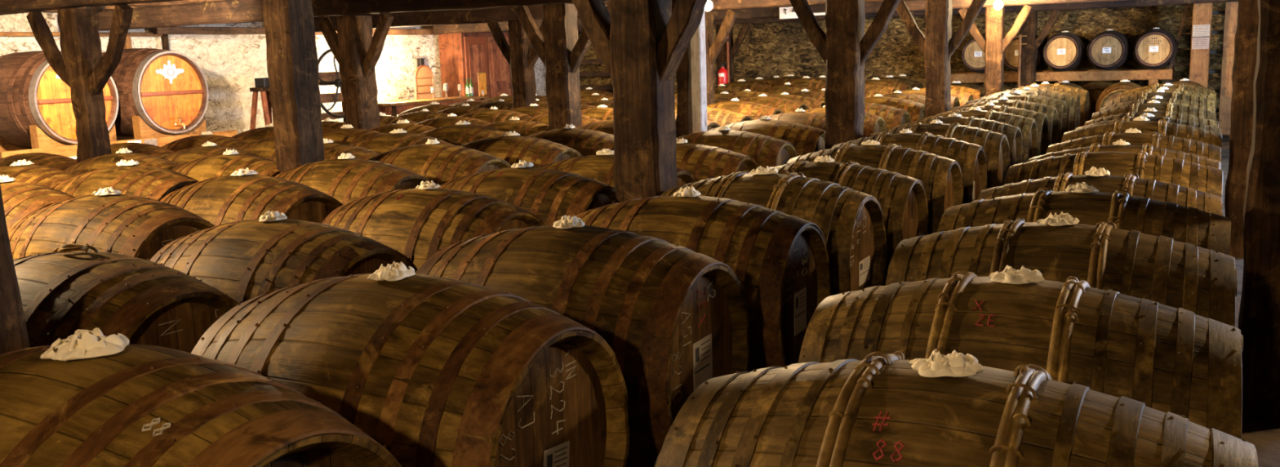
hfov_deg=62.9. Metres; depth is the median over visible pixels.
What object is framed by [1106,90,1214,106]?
barrel
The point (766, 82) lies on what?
barrel
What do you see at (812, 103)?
barrel
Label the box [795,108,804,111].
cloth
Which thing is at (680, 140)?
cloth
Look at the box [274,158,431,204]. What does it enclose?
barrel
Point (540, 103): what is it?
barrel
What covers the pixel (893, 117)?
barrel
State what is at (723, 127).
cloth
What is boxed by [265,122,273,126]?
cloth
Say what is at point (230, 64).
wall
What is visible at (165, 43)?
frame
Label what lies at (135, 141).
notice sheet
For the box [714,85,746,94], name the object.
barrel
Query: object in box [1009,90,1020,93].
cloth
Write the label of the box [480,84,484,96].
bottle
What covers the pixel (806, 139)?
barrel
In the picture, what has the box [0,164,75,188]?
barrel
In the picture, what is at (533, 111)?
barrel
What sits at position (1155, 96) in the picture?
cloth
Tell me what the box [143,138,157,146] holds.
notice sheet
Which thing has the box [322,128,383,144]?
barrel
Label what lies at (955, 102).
barrel
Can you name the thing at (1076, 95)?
barrel
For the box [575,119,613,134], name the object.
barrel
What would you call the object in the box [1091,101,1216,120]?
barrel
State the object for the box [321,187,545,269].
barrel
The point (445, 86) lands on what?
glass
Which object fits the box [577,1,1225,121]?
wall
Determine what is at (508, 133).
cloth
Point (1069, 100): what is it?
barrel
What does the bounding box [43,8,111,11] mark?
joist
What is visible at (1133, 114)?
barrel
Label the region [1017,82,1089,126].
barrel
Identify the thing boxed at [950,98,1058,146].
barrel
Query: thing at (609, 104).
barrel
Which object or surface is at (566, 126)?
cloth
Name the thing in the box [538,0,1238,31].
ceiling beam
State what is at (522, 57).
timber post
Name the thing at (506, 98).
barrel
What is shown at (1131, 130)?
cloth
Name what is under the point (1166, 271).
barrel
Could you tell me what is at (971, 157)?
barrel
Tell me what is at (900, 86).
barrel
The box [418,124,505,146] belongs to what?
barrel
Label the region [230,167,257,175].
cloth
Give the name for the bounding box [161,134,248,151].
barrel
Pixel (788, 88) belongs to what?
barrel
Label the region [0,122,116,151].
cradle
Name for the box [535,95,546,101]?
barrel
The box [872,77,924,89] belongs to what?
barrel
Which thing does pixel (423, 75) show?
panel
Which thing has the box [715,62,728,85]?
fire extinguisher
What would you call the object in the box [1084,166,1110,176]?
cloth
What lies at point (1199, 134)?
barrel
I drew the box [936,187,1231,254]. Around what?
barrel
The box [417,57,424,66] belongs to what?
wall box
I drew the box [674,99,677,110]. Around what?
barrel
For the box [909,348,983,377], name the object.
cloth
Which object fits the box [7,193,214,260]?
barrel
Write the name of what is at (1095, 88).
barrel
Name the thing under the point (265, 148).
barrel
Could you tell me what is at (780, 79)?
barrel
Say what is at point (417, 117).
barrel
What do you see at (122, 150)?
cloth
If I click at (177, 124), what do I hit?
tap
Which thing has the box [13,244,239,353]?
barrel
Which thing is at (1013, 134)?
barrel
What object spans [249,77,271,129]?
stand
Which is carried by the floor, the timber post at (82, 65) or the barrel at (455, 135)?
the timber post at (82, 65)
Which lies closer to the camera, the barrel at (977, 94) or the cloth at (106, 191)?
the cloth at (106, 191)
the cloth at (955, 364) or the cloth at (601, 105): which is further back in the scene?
the cloth at (601, 105)
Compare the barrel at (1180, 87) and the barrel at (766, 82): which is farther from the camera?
the barrel at (766, 82)
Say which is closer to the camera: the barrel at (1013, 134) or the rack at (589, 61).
the barrel at (1013, 134)
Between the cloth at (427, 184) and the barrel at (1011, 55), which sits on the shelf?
the barrel at (1011, 55)
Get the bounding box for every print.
[477,71,487,96]
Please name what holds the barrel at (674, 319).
on the rail
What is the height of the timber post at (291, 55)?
1.925 m
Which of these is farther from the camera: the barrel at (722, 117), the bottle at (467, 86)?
the bottle at (467, 86)
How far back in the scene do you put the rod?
16.11 m
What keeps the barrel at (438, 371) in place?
on the rail
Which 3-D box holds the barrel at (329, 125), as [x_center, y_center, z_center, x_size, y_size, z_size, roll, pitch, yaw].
[-3.230,-0.793,10.951,1.000,0.764,0.767,3,11,27]
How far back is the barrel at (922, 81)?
17.10 m
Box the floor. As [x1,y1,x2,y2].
[1220,134,1279,466]
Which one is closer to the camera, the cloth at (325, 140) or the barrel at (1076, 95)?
the cloth at (325, 140)
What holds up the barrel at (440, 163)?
on the rail
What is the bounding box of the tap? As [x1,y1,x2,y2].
[173,116,186,128]
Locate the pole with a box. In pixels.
[726,35,729,83]
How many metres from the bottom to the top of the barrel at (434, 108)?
0.785 m
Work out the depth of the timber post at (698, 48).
8.85 m
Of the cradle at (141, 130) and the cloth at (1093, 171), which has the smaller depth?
the cloth at (1093, 171)
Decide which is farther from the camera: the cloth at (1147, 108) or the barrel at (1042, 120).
the barrel at (1042, 120)
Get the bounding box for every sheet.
[127,139,141,142]
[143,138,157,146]
[1191,35,1209,48]
[1192,24,1209,36]
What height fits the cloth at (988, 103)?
0.029 m
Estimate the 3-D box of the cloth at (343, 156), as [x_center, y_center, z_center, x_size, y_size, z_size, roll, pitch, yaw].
[-1.781,-0.473,6.343,0.102,0.034,0.119,-4,10,-13]
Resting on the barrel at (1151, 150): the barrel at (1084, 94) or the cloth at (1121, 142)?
the cloth at (1121, 142)
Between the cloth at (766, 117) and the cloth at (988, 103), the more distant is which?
the cloth at (988, 103)
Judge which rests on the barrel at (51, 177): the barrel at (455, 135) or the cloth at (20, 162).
the cloth at (20, 162)
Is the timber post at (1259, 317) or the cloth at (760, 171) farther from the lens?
the cloth at (760, 171)
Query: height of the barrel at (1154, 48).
0.610 m
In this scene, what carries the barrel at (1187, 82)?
on the rail
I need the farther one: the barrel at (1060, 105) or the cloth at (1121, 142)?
the barrel at (1060, 105)
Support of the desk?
on the floor
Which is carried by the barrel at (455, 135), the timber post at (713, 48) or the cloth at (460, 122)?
the cloth at (460, 122)
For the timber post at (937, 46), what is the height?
1.946 m
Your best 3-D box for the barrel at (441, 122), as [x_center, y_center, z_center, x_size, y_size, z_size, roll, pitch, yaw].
[-1.907,-0.832,10.730,1.000,0.739,0.740,3,11,28]
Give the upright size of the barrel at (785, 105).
0.756 m
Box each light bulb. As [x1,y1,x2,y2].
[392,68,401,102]
[704,0,712,11]
[993,0,1003,9]
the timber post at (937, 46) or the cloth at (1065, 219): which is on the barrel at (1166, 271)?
the cloth at (1065, 219)
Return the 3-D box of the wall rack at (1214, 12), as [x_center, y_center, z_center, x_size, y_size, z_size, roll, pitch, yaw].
[8.754,-2.498,15.655,0.930,2.000,0.120,3,11,28]
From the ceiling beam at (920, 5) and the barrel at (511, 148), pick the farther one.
the ceiling beam at (920, 5)
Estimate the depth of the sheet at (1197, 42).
15.21 m
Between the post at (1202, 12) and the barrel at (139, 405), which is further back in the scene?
the post at (1202, 12)
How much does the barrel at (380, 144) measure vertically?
0.786 m
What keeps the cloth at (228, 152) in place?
on the barrel at (216, 166)
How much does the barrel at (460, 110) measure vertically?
0.748 m
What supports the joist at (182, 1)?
attached to the ceiling
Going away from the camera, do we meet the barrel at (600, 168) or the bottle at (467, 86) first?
the barrel at (600, 168)
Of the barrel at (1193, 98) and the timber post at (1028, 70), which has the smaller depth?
the barrel at (1193, 98)
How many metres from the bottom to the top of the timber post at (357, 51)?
1.946 m
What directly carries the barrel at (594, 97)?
on the rail
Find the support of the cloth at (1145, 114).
on the barrel at (1179, 121)
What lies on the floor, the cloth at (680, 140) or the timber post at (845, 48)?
the timber post at (845, 48)
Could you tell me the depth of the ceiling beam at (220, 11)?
10.58 m
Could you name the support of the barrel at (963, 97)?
on the rail
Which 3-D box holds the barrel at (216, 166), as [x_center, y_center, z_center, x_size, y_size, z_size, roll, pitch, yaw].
[-2.720,-0.155,7.046,1.000,0.755,0.757,3,11,27]
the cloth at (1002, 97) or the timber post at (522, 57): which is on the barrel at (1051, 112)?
the cloth at (1002, 97)
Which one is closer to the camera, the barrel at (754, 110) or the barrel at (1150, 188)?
the barrel at (1150, 188)
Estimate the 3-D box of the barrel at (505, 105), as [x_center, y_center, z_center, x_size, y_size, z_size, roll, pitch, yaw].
[-1.789,-1.342,13.591,1.000,0.748,0.750,3,11,28]
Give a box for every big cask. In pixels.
[0,50,119,146]
[102,48,208,137]
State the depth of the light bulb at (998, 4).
12.91 m
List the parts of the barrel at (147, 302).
cord coil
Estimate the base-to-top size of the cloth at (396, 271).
0.035 m
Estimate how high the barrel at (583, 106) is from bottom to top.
0.789 m
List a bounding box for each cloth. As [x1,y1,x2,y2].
[0,174,15,182]
[9,159,34,165]
[40,327,129,360]
[93,186,120,195]
[115,147,132,153]
[115,159,138,165]
[199,130,213,134]
[201,141,217,146]
[222,148,239,155]
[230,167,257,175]
[258,210,287,221]
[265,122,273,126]
[323,117,333,120]
[323,137,333,142]
[337,152,355,159]
[340,124,353,128]
[367,261,415,280]
[389,128,406,133]
[396,119,408,123]
[415,180,439,189]
[425,138,439,144]
[455,120,471,124]
[502,130,519,136]
[509,116,519,119]
[511,160,533,168]
[552,214,584,228]
[563,123,575,128]
[595,148,613,155]
[597,104,607,107]
[673,186,701,196]
[676,137,687,143]
[717,125,730,129]
[750,165,777,174]
[759,115,771,119]
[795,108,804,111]
[813,155,834,162]
[861,139,879,145]
[899,128,912,133]
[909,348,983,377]
[929,119,942,123]
[947,112,961,116]
[968,106,981,110]
[984,102,995,105]
[989,265,1044,284]
[997,96,1008,99]
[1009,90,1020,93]
[1036,211,1079,226]
[1064,182,1098,192]
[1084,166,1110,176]
[1112,138,1130,145]
[1124,127,1141,133]
[1133,115,1149,120]
[1140,112,1154,116]
[1143,107,1157,111]
[1146,99,1159,102]
[1152,95,1162,98]
[1155,88,1164,92]
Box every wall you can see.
[0,11,546,133]
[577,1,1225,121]
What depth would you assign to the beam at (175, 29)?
14.32 m
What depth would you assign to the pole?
17.71 m
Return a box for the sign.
[779,6,798,18]
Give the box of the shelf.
[951,67,1173,84]
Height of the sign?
0.220 m
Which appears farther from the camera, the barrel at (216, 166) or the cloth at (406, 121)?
the cloth at (406, 121)
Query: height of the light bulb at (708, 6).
0.412 m
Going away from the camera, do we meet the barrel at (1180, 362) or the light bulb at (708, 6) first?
the barrel at (1180, 362)
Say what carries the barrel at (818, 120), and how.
on the rail
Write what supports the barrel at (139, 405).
on the rail
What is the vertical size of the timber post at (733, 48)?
1.944 m
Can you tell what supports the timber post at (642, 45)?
on the floor
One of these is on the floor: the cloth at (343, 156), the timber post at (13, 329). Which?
the timber post at (13, 329)
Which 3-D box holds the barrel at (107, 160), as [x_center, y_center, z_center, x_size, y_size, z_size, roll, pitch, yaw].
[-3.667,-0.219,7.519,1.000,0.722,0.724,3,11,28]
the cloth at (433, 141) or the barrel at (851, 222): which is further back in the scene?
the cloth at (433, 141)
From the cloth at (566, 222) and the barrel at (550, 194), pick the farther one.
the barrel at (550, 194)
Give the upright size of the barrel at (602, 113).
0.803 m
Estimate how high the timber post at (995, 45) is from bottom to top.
1.945 m
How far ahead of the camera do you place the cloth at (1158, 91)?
10.74 m
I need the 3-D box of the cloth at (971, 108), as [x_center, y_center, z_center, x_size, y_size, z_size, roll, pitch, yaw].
[2.949,-1.104,9.218,0.091,0.030,0.118,-7,11,-30]
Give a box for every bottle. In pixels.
[465,78,470,96]
[469,77,473,96]
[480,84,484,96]
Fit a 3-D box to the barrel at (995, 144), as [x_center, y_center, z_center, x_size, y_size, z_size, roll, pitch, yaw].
[2.258,-0.468,7.986,1.000,0.764,0.756,3,11,28]
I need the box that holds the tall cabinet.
[438,31,512,98]
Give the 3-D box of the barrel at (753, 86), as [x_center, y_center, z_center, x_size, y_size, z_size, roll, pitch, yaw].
[1.645,-2.079,16.879,1.000,0.747,0.748,3,11,28]
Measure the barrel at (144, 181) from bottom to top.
0.748 m
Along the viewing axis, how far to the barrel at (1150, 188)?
4.55 m
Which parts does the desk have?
leg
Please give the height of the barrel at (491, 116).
0.756 m
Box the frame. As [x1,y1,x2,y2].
[0,31,169,50]
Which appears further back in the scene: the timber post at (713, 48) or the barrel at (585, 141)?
the timber post at (713, 48)
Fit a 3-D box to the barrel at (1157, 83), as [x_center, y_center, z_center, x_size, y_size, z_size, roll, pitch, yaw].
[6.549,-1.468,12.978,1.000,0.803,0.796,3,11,27]
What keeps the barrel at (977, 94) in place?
on the rail
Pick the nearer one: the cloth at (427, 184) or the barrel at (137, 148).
the cloth at (427, 184)
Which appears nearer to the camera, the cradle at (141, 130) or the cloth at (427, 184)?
the cloth at (427, 184)
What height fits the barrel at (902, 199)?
0.760 m
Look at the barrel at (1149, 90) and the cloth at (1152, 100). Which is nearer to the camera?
the cloth at (1152, 100)
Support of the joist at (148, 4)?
attached to the ceiling
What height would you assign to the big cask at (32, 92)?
1.044 m
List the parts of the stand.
leg, rail, leg, leg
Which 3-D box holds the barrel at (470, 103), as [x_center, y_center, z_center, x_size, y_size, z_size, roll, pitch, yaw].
[-2.374,-1.481,14.813,1.000,0.785,0.787,3,11,28]
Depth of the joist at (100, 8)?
8.23 m
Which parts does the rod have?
rod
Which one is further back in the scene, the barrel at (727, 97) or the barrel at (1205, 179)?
the barrel at (727, 97)
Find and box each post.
[0,184,30,353]
[26,4,133,163]
[262,0,324,173]
[316,13,394,129]
[487,19,543,108]
[515,3,606,130]
[572,0,707,203]
[671,0,693,137]
[690,10,706,133]
[704,9,738,105]
[715,22,750,85]
[789,0,900,149]
[896,0,986,117]
[958,4,1032,96]
[1019,9,1061,86]
[1188,2,1213,88]
[1224,0,1258,257]
[1237,0,1279,421]
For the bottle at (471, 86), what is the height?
0.310 m
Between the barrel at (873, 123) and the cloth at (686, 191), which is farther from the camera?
the barrel at (873, 123)
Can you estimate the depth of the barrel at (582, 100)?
14.75 m
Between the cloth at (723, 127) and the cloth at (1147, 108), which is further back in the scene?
the cloth at (1147, 108)
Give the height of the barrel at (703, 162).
0.743 m
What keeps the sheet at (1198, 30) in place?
attached to the post at (1202, 12)
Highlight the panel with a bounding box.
[413,64,435,99]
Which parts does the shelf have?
leg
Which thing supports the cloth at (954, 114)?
on the barrel at (1013, 134)
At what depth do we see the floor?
3.92 m
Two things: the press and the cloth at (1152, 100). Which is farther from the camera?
the press
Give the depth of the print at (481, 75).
17.74 m
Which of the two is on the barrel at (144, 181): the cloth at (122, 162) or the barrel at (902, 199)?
the cloth at (122, 162)
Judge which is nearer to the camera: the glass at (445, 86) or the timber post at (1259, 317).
the timber post at (1259, 317)
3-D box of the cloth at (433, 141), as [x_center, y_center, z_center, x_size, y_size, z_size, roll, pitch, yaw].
[-1.399,-0.624,7.044,0.089,0.036,0.131,-2,10,2]
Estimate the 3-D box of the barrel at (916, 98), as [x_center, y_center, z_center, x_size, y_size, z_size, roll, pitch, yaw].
[3.018,-1.240,12.271,1.000,0.810,0.813,3,11,28]
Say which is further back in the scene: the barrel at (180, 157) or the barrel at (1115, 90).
the barrel at (1115, 90)
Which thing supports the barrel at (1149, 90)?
on the rail
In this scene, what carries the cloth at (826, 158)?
on the barrel at (902, 199)
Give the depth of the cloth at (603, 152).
6.25 m
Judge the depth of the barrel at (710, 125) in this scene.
9.83 m
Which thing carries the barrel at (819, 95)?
on the rail
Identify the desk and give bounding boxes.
[377,95,489,116]
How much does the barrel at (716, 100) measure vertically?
0.795 m
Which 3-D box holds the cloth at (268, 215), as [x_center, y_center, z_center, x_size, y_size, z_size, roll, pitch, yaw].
[-1.421,-0.071,4.036,0.115,0.034,0.108,-11,13,-43]
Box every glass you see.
[430,86,435,99]
[443,84,447,98]
[457,84,462,97]
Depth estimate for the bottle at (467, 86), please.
17.55 m
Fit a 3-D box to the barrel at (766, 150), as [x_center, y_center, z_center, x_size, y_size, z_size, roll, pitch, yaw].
[0.644,-0.397,7.907,1.000,0.768,0.769,3,11,28]
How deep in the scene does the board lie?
15.44 m
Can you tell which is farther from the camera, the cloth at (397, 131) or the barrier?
the barrier
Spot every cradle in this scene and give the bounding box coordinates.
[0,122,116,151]
[115,114,206,140]
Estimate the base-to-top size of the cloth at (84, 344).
0.041 m
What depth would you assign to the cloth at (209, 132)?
9.52 m
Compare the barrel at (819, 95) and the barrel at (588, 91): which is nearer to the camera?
the barrel at (819, 95)
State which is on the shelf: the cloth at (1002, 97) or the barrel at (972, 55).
the barrel at (972, 55)
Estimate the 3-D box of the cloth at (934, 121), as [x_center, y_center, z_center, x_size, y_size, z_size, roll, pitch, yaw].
[2.247,-0.851,7.918,0.096,0.030,0.110,5,12,37]
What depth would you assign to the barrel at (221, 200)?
5.44 m
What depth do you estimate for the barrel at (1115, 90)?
14.93 m
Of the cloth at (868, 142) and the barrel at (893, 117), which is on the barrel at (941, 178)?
the cloth at (868, 142)
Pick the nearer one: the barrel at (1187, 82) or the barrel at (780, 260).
the barrel at (780, 260)
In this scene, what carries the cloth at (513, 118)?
on the barrel at (525, 128)
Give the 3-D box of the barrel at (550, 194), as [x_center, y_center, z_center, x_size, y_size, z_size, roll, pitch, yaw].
[-0.608,0.032,5.605,1.000,0.777,0.779,3,11,28]
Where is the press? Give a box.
[317,48,345,122]
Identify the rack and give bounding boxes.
[579,58,613,89]
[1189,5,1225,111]
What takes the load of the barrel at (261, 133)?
on the rail
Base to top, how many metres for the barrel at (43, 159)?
0.747 m
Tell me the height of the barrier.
0.727 m
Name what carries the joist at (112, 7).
attached to the ceiling
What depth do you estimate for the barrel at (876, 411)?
1.81 m
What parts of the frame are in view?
rail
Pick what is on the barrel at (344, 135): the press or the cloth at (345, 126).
the cloth at (345, 126)
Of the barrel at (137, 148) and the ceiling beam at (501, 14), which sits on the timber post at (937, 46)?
the ceiling beam at (501, 14)
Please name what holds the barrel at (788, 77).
on the rail
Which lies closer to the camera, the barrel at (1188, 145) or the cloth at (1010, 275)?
the cloth at (1010, 275)
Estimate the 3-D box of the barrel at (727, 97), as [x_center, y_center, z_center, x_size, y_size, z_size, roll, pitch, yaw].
[1.149,-1.500,14.166,1.000,0.780,0.782,3,11,28]
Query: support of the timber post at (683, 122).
on the floor
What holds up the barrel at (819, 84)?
on the rail
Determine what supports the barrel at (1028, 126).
on the rail
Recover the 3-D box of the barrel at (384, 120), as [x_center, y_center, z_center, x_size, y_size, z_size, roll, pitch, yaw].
[-2.863,-0.931,11.617,1.000,0.755,0.757,3,11,29]
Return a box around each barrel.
[0,152,77,170]
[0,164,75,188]
[0,181,75,230]
[0,344,401,466]
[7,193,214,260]
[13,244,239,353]
[54,164,199,200]
[64,152,180,175]
[75,142,173,159]
[149,218,417,303]
[160,174,342,226]
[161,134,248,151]
[161,146,262,164]
[169,154,279,181]
[191,273,629,466]
[231,126,275,142]
[235,137,275,158]
[267,142,380,161]
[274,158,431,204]
[321,120,346,131]
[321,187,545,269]
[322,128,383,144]
[349,133,453,154]
[368,123,435,134]
[368,143,511,185]
[379,115,417,125]
[396,111,448,122]
[398,104,455,115]
[415,115,490,128]
[415,225,749,466]
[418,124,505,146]
[436,106,489,115]
[438,166,615,225]
[448,101,486,106]
[458,109,533,123]
[460,135,582,167]
[475,101,513,110]
[480,95,512,102]
[483,120,548,136]
[507,106,547,116]
[522,113,601,125]
[527,128,613,155]
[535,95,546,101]
[536,100,547,106]
[538,154,696,186]
[574,195,831,372]
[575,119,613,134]
[580,88,611,96]
[580,94,613,101]
[580,98,591,103]
[580,103,597,110]
[581,106,613,120]
[582,100,613,107]
[654,351,1258,466]
[660,170,886,295]
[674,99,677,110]
[675,106,752,126]
[675,113,719,130]
[675,142,758,182]
[676,129,797,168]
[706,100,782,119]
[708,119,825,155]
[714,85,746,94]
[714,93,749,101]
[714,97,726,102]
[715,81,771,91]
[728,90,775,97]
[733,96,808,112]
[742,79,781,86]
[749,159,928,285]
[754,111,826,130]
[757,84,819,95]
[764,77,793,82]
[770,94,825,109]
[774,78,826,90]
[777,91,825,101]
[780,75,808,79]
[786,142,963,234]
[798,270,1243,439]
[803,107,886,137]
[823,102,911,129]
[831,131,986,204]
[864,80,911,91]
[864,82,897,97]
[864,96,924,122]
[868,121,1010,188]
[871,93,925,104]
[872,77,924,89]
[885,217,1236,327]
[892,75,925,87]
[893,115,1022,165]
[901,89,959,108]
[918,88,973,106]
[918,108,1037,162]
[924,84,984,100]
[935,104,1048,155]
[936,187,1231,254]
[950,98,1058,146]
[951,83,984,93]
[961,35,986,72]
[964,92,1067,142]
[977,171,1222,215]
[978,84,1006,91]
[980,88,1075,131]
[993,85,1079,129]
[1004,34,1043,71]
[1004,148,1222,197]
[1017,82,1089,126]
[1027,142,1219,168]
[1042,31,1085,71]
[1045,131,1221,168]
[1059,82,1091,114]
[1061,119,1222,147]
[1075,115,1220,133]
[1081,80,1115,119]
[1084,110,1218,127]
[1087,30,1130,70]
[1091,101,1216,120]
[1095,81,1141,111]
[1099,97,1215,112]
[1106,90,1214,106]
[1113,88,1214,100]
[1120,84,1216,107]
[1124,82,1214,93]
[1132,28,1177,69]
[1173,80,1204,87]
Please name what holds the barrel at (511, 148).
on the rail
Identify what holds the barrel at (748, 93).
on the rail
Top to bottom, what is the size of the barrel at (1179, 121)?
0.769 m
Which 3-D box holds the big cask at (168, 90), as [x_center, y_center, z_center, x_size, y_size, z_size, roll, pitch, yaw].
[-5.877,-1.659,12.350,1.366,1.044,1.044,3,11,28]
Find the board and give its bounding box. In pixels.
[1218,1,1238,134]
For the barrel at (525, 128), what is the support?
on the rail
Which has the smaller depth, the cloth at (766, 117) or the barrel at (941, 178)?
the barrel at (941, 178)
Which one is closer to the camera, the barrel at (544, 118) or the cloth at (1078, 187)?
the cloth at (1078, 187)
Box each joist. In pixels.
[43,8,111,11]
[76,4,147,9]
[85,5,105,12]
[127,1,194,6]
[171,0,218,2]
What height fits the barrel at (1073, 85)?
0.744 m
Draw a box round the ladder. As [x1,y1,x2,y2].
[1164,4,1192,83]
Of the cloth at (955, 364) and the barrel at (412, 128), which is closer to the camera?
the cloth at (955, 364)
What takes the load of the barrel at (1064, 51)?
on the shelf
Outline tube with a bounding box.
[813,12,825,15]
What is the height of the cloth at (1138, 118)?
0.029 m
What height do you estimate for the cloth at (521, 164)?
0.036 m
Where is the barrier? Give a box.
[0,129,236,159]
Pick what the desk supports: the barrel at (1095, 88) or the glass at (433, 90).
the glass at (433, 90)
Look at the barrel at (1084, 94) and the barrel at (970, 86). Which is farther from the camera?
the barrel at (970, 86)
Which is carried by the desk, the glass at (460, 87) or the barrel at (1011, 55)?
the glass at (460, 87)
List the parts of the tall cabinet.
door, door panel, door, door panel, door panel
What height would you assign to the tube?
0.038 m
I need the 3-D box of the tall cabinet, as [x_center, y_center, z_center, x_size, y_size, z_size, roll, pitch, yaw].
[-2.762,-2.704,19.248,0.565,1.954,2.100,3,11,28]
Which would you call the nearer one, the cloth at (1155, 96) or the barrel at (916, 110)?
the cloth at (1155, 96)
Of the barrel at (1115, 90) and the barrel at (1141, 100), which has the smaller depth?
the barrel at (1141, 100)
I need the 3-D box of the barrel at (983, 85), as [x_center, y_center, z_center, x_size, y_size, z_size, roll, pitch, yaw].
[5.407,-1.956,16.265,0.745,0.744,1.000,3,11,28]
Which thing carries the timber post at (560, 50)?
on the floor
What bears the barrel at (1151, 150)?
on the rail
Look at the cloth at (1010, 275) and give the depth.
2.60 m
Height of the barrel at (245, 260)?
0.760 m
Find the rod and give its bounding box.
[1013,34,1026,88]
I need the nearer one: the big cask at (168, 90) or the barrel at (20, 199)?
the barrel at (20, 199)
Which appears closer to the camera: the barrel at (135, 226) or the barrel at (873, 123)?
the barrel at (135, 226)
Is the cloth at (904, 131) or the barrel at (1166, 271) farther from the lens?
the cloth at (904, 131)
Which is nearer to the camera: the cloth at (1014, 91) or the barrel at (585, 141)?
the barrel at (585, 141)
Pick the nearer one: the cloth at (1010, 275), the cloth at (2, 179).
the cloth at (1010, 275)
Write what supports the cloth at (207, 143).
on the barrel at (180, 157)
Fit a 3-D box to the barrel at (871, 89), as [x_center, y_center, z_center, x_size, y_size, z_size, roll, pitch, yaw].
[3.214,-1.808,15.255,1.000,0.790,0.792,3,11,27]
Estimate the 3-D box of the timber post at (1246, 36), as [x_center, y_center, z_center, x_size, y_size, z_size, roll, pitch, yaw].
[4.011,-0.809,6.877,0.238,1.926,0.233,3,11,28]
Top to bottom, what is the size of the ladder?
2.132 m
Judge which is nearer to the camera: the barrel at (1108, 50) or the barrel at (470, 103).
the barrel at (470, 103)
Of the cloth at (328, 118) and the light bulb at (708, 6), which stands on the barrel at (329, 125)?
the cloth at (328, 118)
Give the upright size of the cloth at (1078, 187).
0.034 m
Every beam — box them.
[0,0,182,15]
[97,0,608,31]
[148,26,508,35]
[313,0,918,31]
[433,0,1119,33]
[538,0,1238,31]
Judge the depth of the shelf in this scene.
16.23 m

